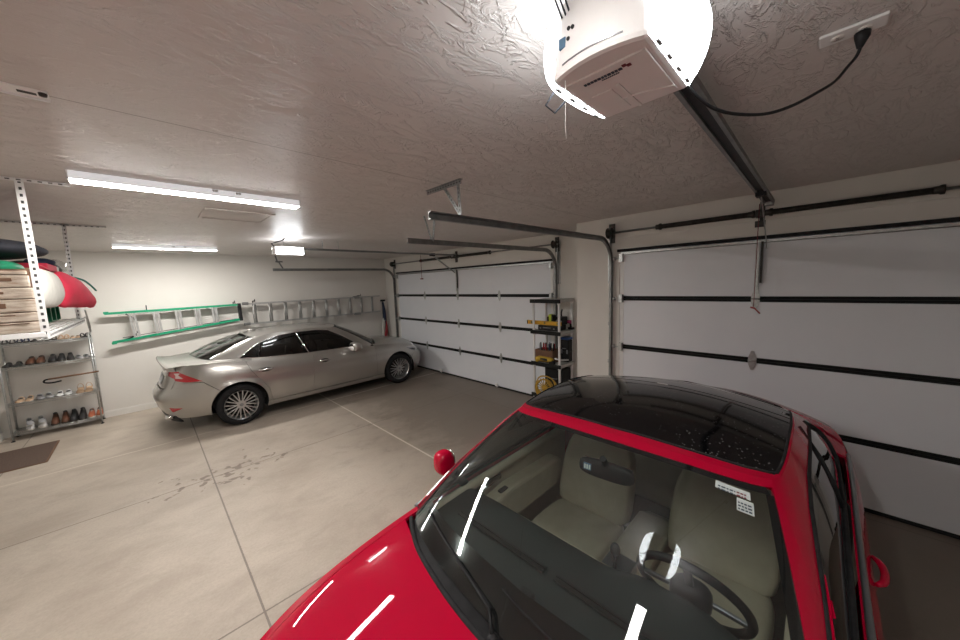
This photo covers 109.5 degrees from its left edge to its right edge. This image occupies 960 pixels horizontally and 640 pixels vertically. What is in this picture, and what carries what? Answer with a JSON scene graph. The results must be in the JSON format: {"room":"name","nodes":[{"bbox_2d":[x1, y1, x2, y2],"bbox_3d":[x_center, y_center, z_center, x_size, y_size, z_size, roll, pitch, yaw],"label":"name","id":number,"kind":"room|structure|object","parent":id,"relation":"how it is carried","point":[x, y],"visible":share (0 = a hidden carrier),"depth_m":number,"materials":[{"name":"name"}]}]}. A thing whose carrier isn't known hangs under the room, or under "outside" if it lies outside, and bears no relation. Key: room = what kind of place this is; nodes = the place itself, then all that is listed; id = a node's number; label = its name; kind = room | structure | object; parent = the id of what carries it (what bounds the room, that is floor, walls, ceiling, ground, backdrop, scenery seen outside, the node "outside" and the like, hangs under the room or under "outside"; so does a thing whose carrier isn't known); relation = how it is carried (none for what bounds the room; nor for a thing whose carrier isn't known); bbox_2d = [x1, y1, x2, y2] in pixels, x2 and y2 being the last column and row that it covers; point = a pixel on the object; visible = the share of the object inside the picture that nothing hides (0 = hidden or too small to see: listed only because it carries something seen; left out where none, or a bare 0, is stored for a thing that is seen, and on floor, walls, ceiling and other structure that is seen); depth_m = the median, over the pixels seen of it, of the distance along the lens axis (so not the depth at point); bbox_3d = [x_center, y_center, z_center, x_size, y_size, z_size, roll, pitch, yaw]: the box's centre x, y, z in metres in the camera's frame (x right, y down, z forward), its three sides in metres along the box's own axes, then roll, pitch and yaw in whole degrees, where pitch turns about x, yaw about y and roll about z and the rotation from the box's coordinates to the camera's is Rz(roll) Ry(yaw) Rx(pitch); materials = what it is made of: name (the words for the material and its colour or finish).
{"room":"garage","nodes":[
{"label":"garage","id":0,"kind":"room"},
{"bbox_2d":[0,250,388,431],"bbox_3d":[-5.047,0.052,7.426,6.930,2.880,0.120,-8,9,-44],"label":"wall","id":1,"kind":"structure","parent":0,"point":[129,371],"depth_m":6.34,"materials":[{"name":"white paint"}]},
{"bbox_2d":[3,402,157,438],"bbox_3d":[-4.957,1.430,7.522,6.670,0.115,0.016,-8,9,-44],"label":"baseboard","id":2,"kind":"structure","parent":1,"relation":"attached to","point":[121,411],"depth_m":6.01,"materials":[{"name":"white wood"}]},
{"bbox_2d":[380,300,387,335],"bbox_3d":[-2.682,0.303,9.572,0.193,1.746,0.166,-8,9,-44],"label":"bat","id":3,"kind":"object","parent":1,"relation":"attached to","point":[384,322],"visible":0.81,"depth_m":9.51,"materials":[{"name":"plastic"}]},
{"bbox_3d":[-5.138,-0.357,7.079,0.014,0.096,0.212,-8,9,-44],"label":"wall hook","id":4,"kind":"object","parent":1,"relation":"attached to","visible":0},
{"bbox_2d":[103,303,242,344],"bbox_3d":[-5.728,0.035,6.499,1.955,0.587,0.162,-8,9,-44],"label":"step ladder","id":5,"kind":"object","parent":4,"relation":"hanging from","point":[238,305],"visible":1,"depth_m":6.39,"materials":[{"name":"metal"}]},
{"bbox_2d":[0,0,959,258],"bbox_3d":[-1.312,-1.158,3.552,7.070,0.100,10.740,-8,9,-44],"label":"ceiling","id":6,"kind":"structure","parent":0,"point":[441,92],"depth_m":1.56,"materials":[{"name":"paint"}]},
{"bbox_2d":[0,81,50,102],"bbox_3d":[-1.851,-0.807,1.065,0.625,0.016,0.074,-8,9,-44],"label":"bracket","id":7,"kind":"object","parent":6,"relation":"attached to","point":[8,88],"visible":1,"depth_m":1.25,"materials":[{"name":"white metal"}]},
{"bbox_2d":[0,176,105,340],"bbox_3d":[-3.927,-0.379,2.554,1.510,1.042,2.013,-8,9,-44],"label":"rack","id":8,"kind":"object","parent":6,"relation":"hanging from","point":[46,334],"visible":0.92,"depth_m":2.21,"materials":[{"name":"white metal"}]},
{"bbox_2d":[0,260,24,268],"bbox_3d":[-3.568,-0.334,2.148,0.817,0.111,0.622,-8,9,-44],"label":"folded blanket","id":9,"kind":"object","parent":8,"relation":"on","point":[3,264],"visible":0.5,"depth_m":2.29,"materials":[{"name":"green fabric"}]},
{"bbox_2d":[0,239,48,259],"bbox_3d":[-3.590,-0.478,2.245,0.904,0.153,0.701,-8,9,-44],"label":"duffel bag","id":10,"kind":"object","parent":9,"relation":"on","point":[9,249],"visible":0.81,"depth_m":2.34,"materials":[{"name":"black fabric"}]},
{"bbox_2d":[0,269,40,334],"bbox_3d":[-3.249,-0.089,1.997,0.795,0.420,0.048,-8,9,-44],"label":"wooden crate","id":11,"kind":"object","parent":8,"relation":"on","point":[18,310],"visible":0.78,"depth_m":2.21,"materials":[{"name":"brown wood"}]},
{"bbox_2d":[46,307,60,322],"bbox_3d":[-4.116,-0.162,2.928,0.570,0.425,0.920,-8,9,-44],"label":"storage bin","id":12,"kind":"object","parent":8,"relation":"on","point":[53,314],"visible":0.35,"depth_m":3.12,"materials":[{"name":"green plastic"}]},
{"bbox_2d":[10,258,67,272],"bbox_3d":[-4.204,-0.503,3.222,0.352,0.160,0.495,-8,9,-44],"label":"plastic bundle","id":13,"kind":"object","parent":12,"relation":"on","point":[40,260],"visible":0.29,"depth_m":3.12,"materials":[{"name":"grey plastic"}]},
{"bbox_3d":[-3.750,-0.376,2.669,0.400,0.040,0.600,-8,9,-44],"label":"carton","id":14,"kind":"object","parent":12,"relation":"on","visible":0},
{"bbox_2d":[18,263,58,272],"bbox_3d":[-3.956,-0.442,2.897,0.400,0.055,0.600,-8,9,-44],"label":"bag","id":15,"kind":"object","parent":14,"relation":"on","point":[52,268],"visible":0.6,"depth_m":2.82,"materials":[{"name":"red fabric"}]},
{"bbox_2d":[38,264,96,307],"bbox_3d":[-3.487,-0.249,2.832,0.156,0.348,1.460,-7,8,-38],"label":"bag","id":16,"kind":"object","parent":8,"relation":"hanging from","point":[60,289],"visible":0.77,"depth_m":2.79,"materials":[{"name":"red fabric"}]},
{"bbox_2d":[74,277,96,290],"bbox_3d":[-4.347,-0.396,3.749,0.044,0.155,0.386,-5,7,-26],"label":"strap","id":17,"kind":"object","parent":8,"relation":"hanging from","point":[88,283],"visible":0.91,"depth_m":3.72,"materials":[{"name":"fabric"}]},
{"bbox_2d":[84,310,91,331],"bbox_3d":[-4.274,0.012,3.696,0.025,0.249,0.122,-6,7,-33],"label":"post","id":18,"kind":"object","parent":8,"relation":"hanging from","point":[86,316],"visible":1,"depth_m":3.69,"materials":[{"name":"metal"}]},
{"bbox_2d":[111,244,217,250],"bbox_3d":[-4.977,-1.152,5.415,1.238,0.055,0.135,-8,9,-44],"label":"light","id":19,"kind":"object","parent":6,"relation":"attached to","point":[134,246],"visible":1,"depth_m":5.32,"materials":[{"name":"white plastic"}]},
{"bbox_2d":[113,247,215,250],"bbox_3d":[-4.977,-1.131,5.418,1.210,0.004,0.108,-8,9,-44],"label":"diffuser","id":20,"kind":"object","parent":19,"relation":"attached to","point":[165,248],"depth_m":5.46,"materials":[{"name":"white plastic"}]},
{"bbox_2d":[65,169,300,209],"bbox_3d":[-2.055,-0.940,2.518,1.298,0.055,0.135,-8,9,-44],"label":"light","id":21,"kind":"object","parent":6,"relation":"attached to","point":[78,177],"visible":1,"depth_m":2.37,"materials":[{"name":"white plastic"}]},
{"bbox_2d":[198,207,274,222],"bbox_3d":[-2.452,-1.046,3.415,0.564,0.013,0.540,-8,9,-44],"label":"access panel","id":22,"kind":"object","parent":6,"relation":"attached to","point":[206,213],"depth_m":3.40,"materials":[{"name":"paint"}]},
{"bbox_2d":[273,255,398,336],"bbox_3d":[-3.311,-0.124,8.309,2.920,2.853,0.076,-8,9,-44],"label":"door track","id":23,"kind":"object","parent":6,"relation":"attached to","point":[277,261],"visible":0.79,"depth_m":8.33,"materials":[{"name":"metal"}]},
{"bbox_2d":[271,238,455,278],"bbox_3d":[-1.777,-1.055,6.176,3.529,0.657,0.340,-8,9,-44],"label":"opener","id":24,"kind":"object","parent":6,"relation":"hanging from","point":[276,250],"visible":0.99,"depth_m":5.32,"materials":[{"name":"plastic"}]},
{"bbox_2d":[276,247,303,254],"bbox_3d":[-2.783,-1.021,4.988,0.372,0.103,0.070,-8,9,-44],"label":"light","id":25,"kind":"object","parent":24,"relation":"attached to","point":[279,250],"depth_m":4.97,"materials":[{"name":"white plastic"}]},
{"bbox_2d":[406,216,560,348],"bbox_3d":[0.330,0.141,4.674,2.880,2.857,0.209,-8,9,-44],"label":"door track","id":26,"kind":"object","parent":6,"relation":"attached to","point":[557,265],"visible":0.82,"depth_m":4.67,"materials":[{"name":"metal"}]},
{"bbox_2d":[426,178,612,374],"bbox_3d":[0.581,0.256,3.576,2.880,2.850,0.420,-8,9,-44],"label":"door track","id":27,"kind":"object","parent":6,"relation":"attached to","point":[432,215],"visible":0.91,"depth_m":2.98,"materials":[{"name":"metal"}]},
{"bbox_2d":[544,0,774,313],"bbox_3d":[1.516,-0.466,2.037,3.552,1.149,0.376,-8,9,-44],"label":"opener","id":28,"kind":"object","parent":6,"relation":"hanging from","point":[604,58],"visible":1,"depth_m":0.81,"materials":[{"name":"plastic"}]},
{"bbox_2d":[544,12,603,117],"bbox_3d":[0.263,-0.710,0.990,0.292,0.168,0.070,-8,9,-44],"label":"light","id":29,"kind":"object","parent":28,"relation":"attached to","point":[550,50],"depth_m":0.90,"materials":[{"name":"white plastic"}]},
{"bbox_2d":[650,0,711,84],"bbox_3d":[0.479,-0.694,0.773,0.292,0.168,0.070,-8,9,-44],"label":"light","id":30,"kind":"object","parent":28,"relation":"attached to","point":[680,30],"depth_m":0.74,"materials":[{"name":"white plastic"}]},
{"bbox_2d":[819,10,889,48],"bbox_3d":[1.187,-0.920,1.081,0.072,0.014,0.150,-8,9,-44],"label":"outlet","id":31,"kind":"object","parent":6,"relation":"attached to","point":[880,20],"visible":1,"depth_m":1.07,"materials":[{"name":"white plastic"}]},
{"bbox_2d":[687,28,871,116],"bbox_3d":[0.891,-0.744,1.004,0.711,0.292,0.038,-4,6,-15],"label":"power cord","id":32,"kind":"object","parent":31,"relation":"hanging from","point":[860,38],"visible":0.96,"depth_m":1.04,"materials":[{"name":"black plastic"}]},
{"bbox_2d":[830,34,844,41],"bbox_3d":[1.165,-0.917,1.104,0.034,0.004,0.034,-8,9,-44],"label":"receptacle","id":33,"kind":"object","parent":31,"relation":"attached to","point":[836,37],"depth_m":1.10,"materials":[{"name":"grey plastic"}]},
{"bbox_2d":[858,24,872,31],"bbox_3d":[1.207,-0.914,1.062,0.034,0.004,0.034,-8,9,-44],"label":"receptacle","id":34,"kind":"object","parent":31,"relation":"attached to","point":[863,26],"depth_m":1.05,"materials":[{"name":"grey plastic"}]},
{"bbox_2d":[0,366,959,639],"bbox_3d":[-1.205,1.812,3.878,7.070,0.120,10.740,-8,9,-44],"label":"floor","id":35,"kind":"structure","parent":0,"point":[140,525],"depth_m":3.26,"materials":[{"name":"concrete"}]},
{"bbox_2d":[0,440,59,473],"bbox_3d":[-6.191,1.854,4.530,0.636,0.012,0.930,-8,9,-44],"label":"door mat","id":36,"kind":"object","parent":35,"relation":"on","point":[16,459],"visible":1,"depth_m":4.57,"materials":[{"name":"brown fabric"}]},
{"bbox_2d":[0,332,105,442],"bbox_3d":[-6.801,1.015,5.415,0.942,1.530,0.342,-8,9,-44],"label":"shoe rack","id":37,"kind":"object","parent":35,"relation":"on","point":[90,341],"visible":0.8,"depth_m":5.28,"materials":[{"name":"metal"}]},
{"bbox_2d":[1,362,12,367],"bbox_3d":[-7.095,0.676,5.090,0.269,0.052,0.092,4,9,43],"label":"shoe","id":38,"kind":"object","parent":37,"relation":"on","point":[9,364],"visible":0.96,"depth_m":5.05,"materials":[{"name":"grey leather"}]},
{"bbox_2d":[12,361,22,366],"bbox_3d":[-7.028,0.667,5.156,0.269,0.052,0.092,4,9,43],"label":"shoe","id":39,"kind":"object","parent":37,"relation":"on","point":[18,363],"visible":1,"depth_m":5.12,"materials":[{"name":"grey leather"}]},
{"bbox_2d":[15,396,24,403],"bbox_3d":[-7.037,1.222,5.189,0.269,0.052,0.092,4,9,43],"label":"shoe","id":40,"kind":"object","parent":37,"relation":"on","point":[20,399],"visible":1,"depth_m":5.15,"materials":[{"name":"beige leather"}]},
{"bbox_2d":[24,395,34,401],"bbox_3d":[-6.973,1.213,5.251,0.269,0.052,0.092,4,9,43],"label":"shoe","id":41,"kind":"object","parent":37,"relation":"on","point":[30,397],"visible":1,"depth_m":5.22,"materials":[{"name":"beige"}]},
{"bbox_2d":[25,356,35,364],"bbox_3d":[-6.942,0.625,5.239,0.092,0.111,0.269,-8,9,-44],"label":"shoe","id":42,"kind":"object","parent":37,"relation":"on","point":[31,360],"visible":0.92,"depth_m":5.20,"materials":[{"name":"brown leather"}]},
{"bbox_2d":[26,420,35,430],"bbox_3d":[-6.983,1.629,5.272,0.269,0.111,0.092,3,8,41],"label":"shoe","id":43,"kind":"object","parent":37,"relation":"on","point":[29,427],"visible":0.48,"depth_m":5.21,"materials":[{"name":"grey"}]},
{"bbox_2d":[26,418,34,425],"bbox_3d":[-6.936,1.560,5.221,0.241,0.074,0.083,2,8,34],"label":"shoe","id":44,"kind":"object","parent":43,"relation":"on","point":[29,421],"visible":1,"depth_m":5.21,"materials":[{"name":"grey"}]},
{"bbox_2d":[35,355,45,363],"bbox_3d":[-6.875,0.615,5.305,0.092,0.111,0.269,-8,9,-44],"label":"shoe","id":45,"kind":"object","parent":37,"relation":"on","point":[41,359],"visible":1,"depth_m":5.26,"materials":[{"name":"brown leather"}]},
{"bbox_2d":[36,394,45,399],"bbox_3d":[-6.900,1.202,5.323,0.269,0.052,0.092,2,8,34],"label":"shoe","id":46,"kind":"object","parent":37,"relation":"on","point":[39,396],"visible":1,"depth_m":5.29,"materials":[{"name":"grey fabric"}]},
{"bbox_2d":[38,418,47,427],"bbox_3d":[-6.902,1.618,5.351,0.269,0.111,0.092,3,8,41],"label":"shoe","id":47,"kind":"object","parent":37,"relation":"on","point":[40,425],"visible":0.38,"depth_m":5.29,"materials":[{"name":"grey"}]},
{"bbox_2d":[38,415,46,422],"bbox_3d":[-6.855,1.549,5.300,0.241,0.074,0.083,2,8,34],"label":"shoe","id":48,"kind":"object","parent":47,"relation":"on","point":[41,419],"visible":1,"depth_m":5.28,"materials":[{"name":"grey"}]},
{"bbox_2d":[0,337,90,347],"bbox_3d":[-6.823,0.340,5.343,0.917,0.042,0.310,-8,9,-44],"label":"wire shelf","id":49,"kind":"object","parent":37,"relation":"attached to","point":[89,338],"depth_m":5.30,"materials":[{"name":"metal"}]},
{"bbox_2d":[1,356,93,371],"bbox_3d":[-6.810,0.682,5.381,0.917,0.042,0.310,-8,9,-44],"label":"wire shelf","id":50,"kind":"object","parent":37,"relation":"attached to","point":[92,357],"depth_m":5.28,"materials":[{"name":"metal"}]},
{"bbox_2d":[46,392,54,397],"bbox_3d":[-6.837,1.193,5.386,0.269,0.052,0.092,2,8,34],"label":"shoe","id":51,"kind":"object","parent":37,"relation":"on","point":[49,394],"visible":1,"depth_m":5.35,"materials":[{"name":"grey"}]},
{"bbox_2d":[48,354,56,362],"bbox_3d":[-6.791,0.603,5.388,0.269,0.111,0.092,4,8,42],"label":"shoe","id":52,"kind":"object","parent":37,"relation":"on","point":[52,358],"visible":0.98,"depth_m":5.34,"materials":[{"name":"grey leather"}]},
{"bbox_2d":[8,388,99,407],"bbox_3d":[-6.790,1.234,5.441,0.917,0.042,0.310,-8,9,-44],"label":"wire shelf","id":53,"kind":"object","parent":37,"relation":"attached to","point":[12,403],"depth_m":5.34,"materials":[{"name":"metal"}]},
{"bbox_2d":[51,412,59,425],"bbox_3d":[-6.812,1.577,5.438,0.269,0.166,0.092,4,9,43],"label":"shoe","id":54,"kind":"object","parent":37,"relation":"on","point":[55,419],"visible":1,"depth_m":5.40,"materials":[{"name":"brown leather"}]},
{"bbox_2d":[13,415,100,436],"bbox_3d":[-6.774,1.676,5.490,0.917,0.042,0.310,-8,9,-44],"label":"wire shelf","id":55,"kind":"object","parent":37,"relation":"attached to","point":[18,430],"depth_m":5.32,"materials":[{"name":"metal"}]},
{"bbox_2d":[55,390,63,396],"bbox_3d":[-6.763,1.183,5.458,0.269,0.052,0.092,3,8,41],"label":"shoe","id":56,"kind":"object","parent":37,"relation":"on","point":[59,393],"visible":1,"depth_m":5.43,"materials":[{"name":"grey leather"}]},
{"bbox_2d":[57,353,65,361],"bbox_3d":[-6.728,0.594,5.450,0.269,0.111,0.092,4,8,42],"label":"shoe","id":57,"kind":"object","parent":37,"relation":"on","point":[61,357],"visible":1,"depth_m":5.40,"materials":[{"name":"grey leather"}]},
{"bbox_2d":[61,410,69,423],"bbox_3d":[-6.738,1.567,5.511,0.269,0.166,0.092,4,9,43],"label":"shoe","id":58,"kind":"object","parent":37,"relation":"on","point":[65,418],"visible":0.98,"depth_m":5.48,"materials":[{"name":"brown leather"}]},
{"bbox_2d":[64,389,72,394],"bbox_3d":[-6.700,1.174,5.520,0.269,0.052,0.092,3,8,41],"label":"shoe","id":59,"kind":"object","parent":37,"relation":"on","point":[68,391],"visible":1,"depth_m":5.48,"materials":[{"name":"grey leather"}]},
{"bbox_2d":[43,370,98,383],"bbox_3d":[-6.541,0.919,5.434,0.586,0.101,0.026,-8,9,-44],"label":"cane","id":60,"kind":"object","parent":37,"relation":"on","point":[98,370],"visible":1,"depth_m":5.36,"materials":[{"name":"brown wood"}]},
{"bbox_2d":[67,352,74,359],"bbox_3d":[-6.661,0.587,5.516,0.258,0.107,0.088,3,8,39],"label":"shoe","id":61,"kind":"object","parent":37,"relation":"on","point":[70,356],"visible":1,"depth_m":5.47,"materials":[{"name":"grey leather"}]},
{"bbox_2d":[70,408,78,421],"bbox_3d":[-6.675,1.558,5.573,0.092,0.166,0.269,-8,9,-43],"label":"shoe","id":62,"kind":"object","parent":37,"relation":"on","point":[74,416],"visible":1,"depth_m":5.54,"materials":[{"name":"grey leather"}]},
{"bbox_2d":[75,355,84,358],"bbox_3d":[-6.593,0.604,5.584,0.269,0.052,0.092,2,7,31],"label":"shoe","id":63,"kind":"object","parent":37,"relation":"on","point":[76,356],"visible":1,"depth_m":5.55,"materials":[{"name":"grey leather"}]},
{"bbox_2d":[76,383,84,392],"bbox_3d":[-6.610,1.125,5.606,0.265,0.122,0.096,4,9,43],"label":"shoe","id":64,"kind":"object","parent":37,"relation":"on","point":[80,389],"visible":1,"depth_m":5.62,"materials":[{"name":"beige leather"}]},
{"bbox_2d":[78,407,86,419],"bbox_3d":[-6.609,1.548,5.638,0.092,0.166,0.269,-8,9,-43],"label":"shoe","id":65,"kind":"object","parent":37,"relation":"on","point":[83,414],"visible":1,"depth_m":5.61,"materials":[{"name":"grey leather"}]},
{"bbox_2d":[85,382,93,391],"bbox_3d":[-6.543,1.116,5.672,0.265,0.122,0.096,4,9,43],"label":"shoe","id":66,"kind":"object","parent":37,"relation":"on","point":[88,388],"visible":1,"depth_m":5.68,"materials":[{"name":"beige leather"}]},
{"bbox_2d":[88,408,95,417],"bbox_3d":[-6.537,1.565,5.711,0.269,0.111,0.092,4,9,43],"label":"shoe","id":67,"kind":"object","parent":37,"relation":"on","point":[92,414],"visible":1,"depth_m":5.66,"materials":[{"name":"orange"}]},
{"bbox_2d":[96,407,103,416],"bbox_3d":[-6.474,1.556,5.773,0.269,0.111,0.092,4,9,43],"label":"shoe","id":68,"kind":"object","parent":37,"relation":"on","point":[98,410],"visible":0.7,"depth_m":5.72,"materials":[{"name":"orange"}]},
{"bbox_2d":[152,322,419,424],"bbox_3d":[-3.388,0.772,6.935,2.279,1.437,4.805,3,8,39],"label":"car","id":69,"kind":"object","parent":35,"relation":"on","point":[233,373],"visible":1,"depth_m":5.78,"materials":[{"name":"silver metal"}]},
{"bbox_2d":[162,411,183,421],"bbox_3d":[-4.985,1.449,5.473,0.232,0.136,1.225,-8,9,-44],"label":"exhaust pipe","id":70,"kind":"object","parent":69,"relation":"attached to","point":[174,416],"depth_m":5.09,"materials":[{"name":"silver metal"}]},
{"bbox_2d":[168,372,200,382],"bbox_3d":[-4.448,0.850,5.069,0.558,0.167,0.103,-2,6,4],"label":"tail lamp","id":71,"kind":"object","parent":69,"relation":"on","point":[173,377],"depth_m":5.05,"materials":[{"name":"red plastic"}]},
{"bbox_2d":[349,344,353,350],"bbox_3d":[-2.466,0.519,6.496,0.016,0.135,0.239,-8,9,-44],"label":"mirror glass","id":72,"kind":"object","parent":69,"relation":"attached to","point":[351,346],"depth_m":6.47,"materials":[{"name":"silver metal"}]},
{"bbox_2d":[350,342,361,350],"bbox_3d":[-2.402,0.509,6.560,0.195,0.177,0.296,-8,9,-44],"label":"mirror","id":73,"kind":"object","parent":69,"relation":"attached to","point":[354,346],"depth_m":6.46,"materials":[{"name":"silver metal"}]},
{"bbox_2d":[365,335,411,342],"bbox_3d":[-2.307,0.479,8.064,1.156,0.274,1.457,-8,9,-44],"label":"hood","id":74,"kind":"object","parent":69,"relation":"attached to","point":[376,338],"depth_m":7.66,"materials":[{"name":"silver metal"}]},
{"bbox_2d":[530,298,573,395],"bbox_3d":[1.191,0.562,5.561,0.437,1.826,0.564,-8,9,-44],"label":"shelving unit","id":75,"kind":"object","parent":35,"relation":"on","point":[559,365],"visible":0.59,"depth_m":5.42,"materials":[{"name":"black plastic"}]},
{"bbox_2d":[535,356,554,364],"bbox_3d":[1.039,0.641,5.446,0.084,0.112,0.363,-8,9,-44],"label":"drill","id":76,"kind":"object","parent":75,"relation":"on","point":[551,361],"visible":1,"depth_m":5.39,"materials":[{"name":"yellow plastic"}]},
{"bbox_2d":[535,375,555,393],"bbox_3d":[1.031,1.190,5.377,0.140,0.630,0.420,-8,9,-44],"label":"coiled cord","id":77,"kind":"object","parent":75,"relation":"on","point":[543,387],"visible":0.56,"depth_m":5.37,"materials":[{"name":"plastic"}]},
{"bbox_2d":[535,347,557,362],"bbox_3d":[1.117,0.576,5.572,0.248,0.200,0.348,-8,9,-44],"label":"tool bag","id":78,"kind":"object","parent":75,"relation":"on","point":[552,354],"visible":0.41,"depth_m":5.47,"materials":[{"name":"brown fabric"}]},
{"bbox_2d":[538,325,565,331],"bbox_3d":[1.155,0.119,5.478,0.298,0.085,0.364,-8,9,-44],"label":"tool case","id":79,"kind":"object","parent":75,"relation":"on","point":[540,327],"visible":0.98,"depth_m":5.38,"materials":[{"name":"black plastic"}]},
{"bbox_2d":[527,320,562,325],"bbox_3d":[1.041,0.047,5.486,0.036,0.064,0.676,-8,9,-44],"label":"spirit level","id":80,"kind":"object","parent":79,"relation":"on","point":[552,323],"visible":0.94,"depth_m":5.46,"materials":[{"name":"yellow plastic"}]},
{"bbox_2d":[547,314,555,321],"bbox_3d":[1.159,-0.011,5.496,0.103,0.168,0.114,-8,9,-44],"label":"tool","id":81,"kind":"object","parent":79,"relation":"on","point":[551,317],"visible":0.55,"depth_m":5.46,"materials":[{"name":"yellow plastic"}]},
{"bbox_2d":[556,316,567,324],"bbox_3d":[1.300,0.010,5.430,0.188,0.130,0.124,-8,9,-44],"label":"charger","id":82,"kind":"object","parent":79,"relation":"on","point":[563,319],"visible":0.72,"depth_m":5.39,"materials":[{"name":"black plastic"}]},
{"bbox_2d":[545,367,569,386],"bbox_3d":[1.279,0.989,5.608,0.268,0.420,0.344,-8,9,-44],"label":"storage tote","id":83,"kind":"object","parent":75,"relation":"on","point":[551,372],"visible":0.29,"depth_m":5.51,"materials":[{"name":"black plastic"}]},
{"bbox_2d":[561,336,571,361],"bbox_3d":[1.405,0.473,5.506,0.179,0.397,0.144,-8,9,-44],"label":"case","id":84,"kind":"object","parent":75,"relation":"on","point":[566,341],"visible":0.88,"depth_m":5.45,"materials":[{"name":"black plastic"}]},
{"bbox_2d":[567,320,573,329],"bbox_3d":[1.445,0.073,5.483,0.060,0.150,0.155,-8,9,-44],"label":"tool","id":85,"kind":"object","parent":75,"relation":"on","point":[568,321],"visible":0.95,"depth_m":5.45,"materials":[{"name":"black plastic"}]},
{"bbox_2d":[260,375,890,639],"bbox_3d":[0.839,1.168,1.838,4.431,1.458,2.041,-8,8,-41],"label":"car","id":86,"kind":"object","parent":35,"relation":"on","point":[602,507],"visible":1,"depth_m":1.50,"materials":[{"name":"red paint"}]},
{"bbox_2d":[268,516,486,639],"bbox_3d":[-0.188,1.188,0.861,1.068,0.243,1.570,-8,9,-44],"label":"hood","id":87,"kind":"object","parent":86,"relation":"attached to","point":[402,584],"depth_m":1.30,"materials":[{"name":"paint"}]},
{"bbox_2d":[433,449,453,474],"bbox_3d":[-0.231,0.904,2.159,0.123,0.152,0.115,-8,9,-44],"label":"mirror","id":88,"kind":"object","parent":86,"relation":"attached to","point":[443,460],"depth_m":2.12,"materials":[{"name":"red paint"}]},
{"bbox_2d":[458,510,546,572],"bbox_3d":[0.081,0.991,1.544,0.034,0.005,0.510,-8,9,-44],"label":"vent","id":89,"kind":"object","parent":86,"relation":"attached to","point":[529,562],"depth_m":1.50,"materials":[{"name":"black plastic"}]},
{"bbox_2d":[498,485,507,492],"bbox_3d":[0.146,1.075,2.152,0.070,0.013,0.030,-8,9,-44],"label":"switch","id":90,"kind":"object","parent":86,"relation":"attached to","point":[504,488],"depth_m":2.15,"materials":[{"name":"black plastic"}]},
{"bbox_2d":[532,498,623,560],"bbox_3d":[0.610,1.392,2.178,0.560,0.196,0.490,-8,9,-44],"label":"seat cushion","id":91,"kind":"object","parent":86,"relation":"on","point":[586,527],"depth_m":2.15,"materials":[{"name":"beige leather"}]},
{"bbox_2d":[553,574,655,639],"bbox_3d":[0.478,1.020,1.144,0.034,0.005,0.520,-8,9,-44],"label":"vent","id":92,"kind":"object","parent":86,"relation":"attached to","point":[627,628],"depth_m":1.19,"materials":[{"name":"black plastic"}]},
{"bbox_2d":[579,456,634,485],"bbox_3d":[0.565,0.660,1.529,0.091,0.125,0.249,-8,9,-44],"label":"mirror","id":93,"kind":"object","parent":86,"relation":"attached to","point":[600,468],"depth_m":1.51,"materials":[{"name":"black plastic"}]},
{"bbox_2d":[652,551,774,639],"bbox_3d":[1.117,1.429,1.668,0.560,0.196,0.490,-8,9,-44],"label":"seat cushion","id":94,"kind":"object","parent":86,"relation":"on","point":[757,598],"depth_m":1.66,"materials":[{"name":"beige leather"}]},
{"bbox_2d":[384,197,959,378],"bbox_3d":[0.886,0.014,5.824,0.740,2.880,10.500,-8,9,-44],"label":"wall","id":95,"kind":"structure","parent":0,"point":[584,262],"depth_m":4.54,"materials":[{"name":"white paint"}]},
{"bbox_2d":[394,259,553,396],"bbox_3d":[-0.476,0.080,7.525,0.124,2.475,5.042,-8,9,-44],"label":"door","id":96,"kind":"structure","parent":95,"relation":"in","point":[455,330],"depth_m":7.07,"materials":[{"name":"metal"}]},
{"bbox_2d":[390,237,558,330],"bbox_3d":[-0.522,-0.136,7.463,0.140,2.720,5.200,-8,9,-44],"label":"spring","id":97,"kind":"object","parent":95,"relation":"attached to","point":[554,244],"visible":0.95,"depth_m":6.98,"materials":[{"name":"metal"}]},
{"bbox_2d":[622,194,760,236],"bbox_3d":[2.237,-1.125,3.743,0.016,0.260,1.330,-8,9,-44],"label":"trim","id":98,"kind":"structure","parent":95,"relation":"attached to","point":[748,203],"depth_m":3.67,"materials":[{"name":"white paint"}]},
{"bbox_2d":[605,184,959,242],"bbox_3d":[2.707,0.207,3.370,0.140,2.700,3.020,-8,9,-44],"label":"spring","id":99,"kind":"object","parent":95,"relation":"attached to","point":[943,188],"visible":0.98,"depth_m":3.05,"materials":[{"name":"metal"}]},
{"bbox_2d":[612,217,959,539],"bbox_3d":[2.763,0.414,3.420,0.124,2.475,2.872,-8,9,-44],"label":"door","id":100,"kind":"structure","parent":95,"relation":"in","point":[877,363],"depth_m":2.98,"materials":[{"name":"metal"}]},
{"bbox_2d":[765,160,959,219],"bbox_3d":[3.279,-1.048,2.695,0.016,0.260,1.550,-8,9,-44],"label":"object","id":101,"kind":"structure","parent":95,"relation":"attached to","point":[948,173],"depth_m":2.76,"materials":[{"name":"white paint"}]},
{"bbox_3d":[-3.724,0.677,1.290,0.120,2.880,10.500,-8,9,-44],"label":"wall","id":102,"kind":"structure","parent":0,"visible":0},
{"bbox_2d":[0,432,3,442],"bbox_3d":[-3.620,2.044,1.483,0.016,0.115,10.484,-8,9,-44],"label":"baseboard","id":103,"kind":"structure","parent":102,"relation":"attached to","point":[1,433],"depth_m":5.13,"materials":[{"name":"white wood"}]},
{"bbox_3d":[-3.206,-0.634,8.973,0.016,0.116,0.224,-8,9,-44],"label":"wall hook","id":104,"kind":"object","parent":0,"visible":0},
{"bbox_2d":[242,295,380,325],"bbox_3d":[-3.880,-0.289,8.264,3.175,0.490,0.119,-8,9,-44],"label":"ladder","id":105,"kind":"object","parent":104,"relation":"hanging from","point":[353,297],"visible":1,"depth_m":7.99,"materials":[{"name":"metal"}]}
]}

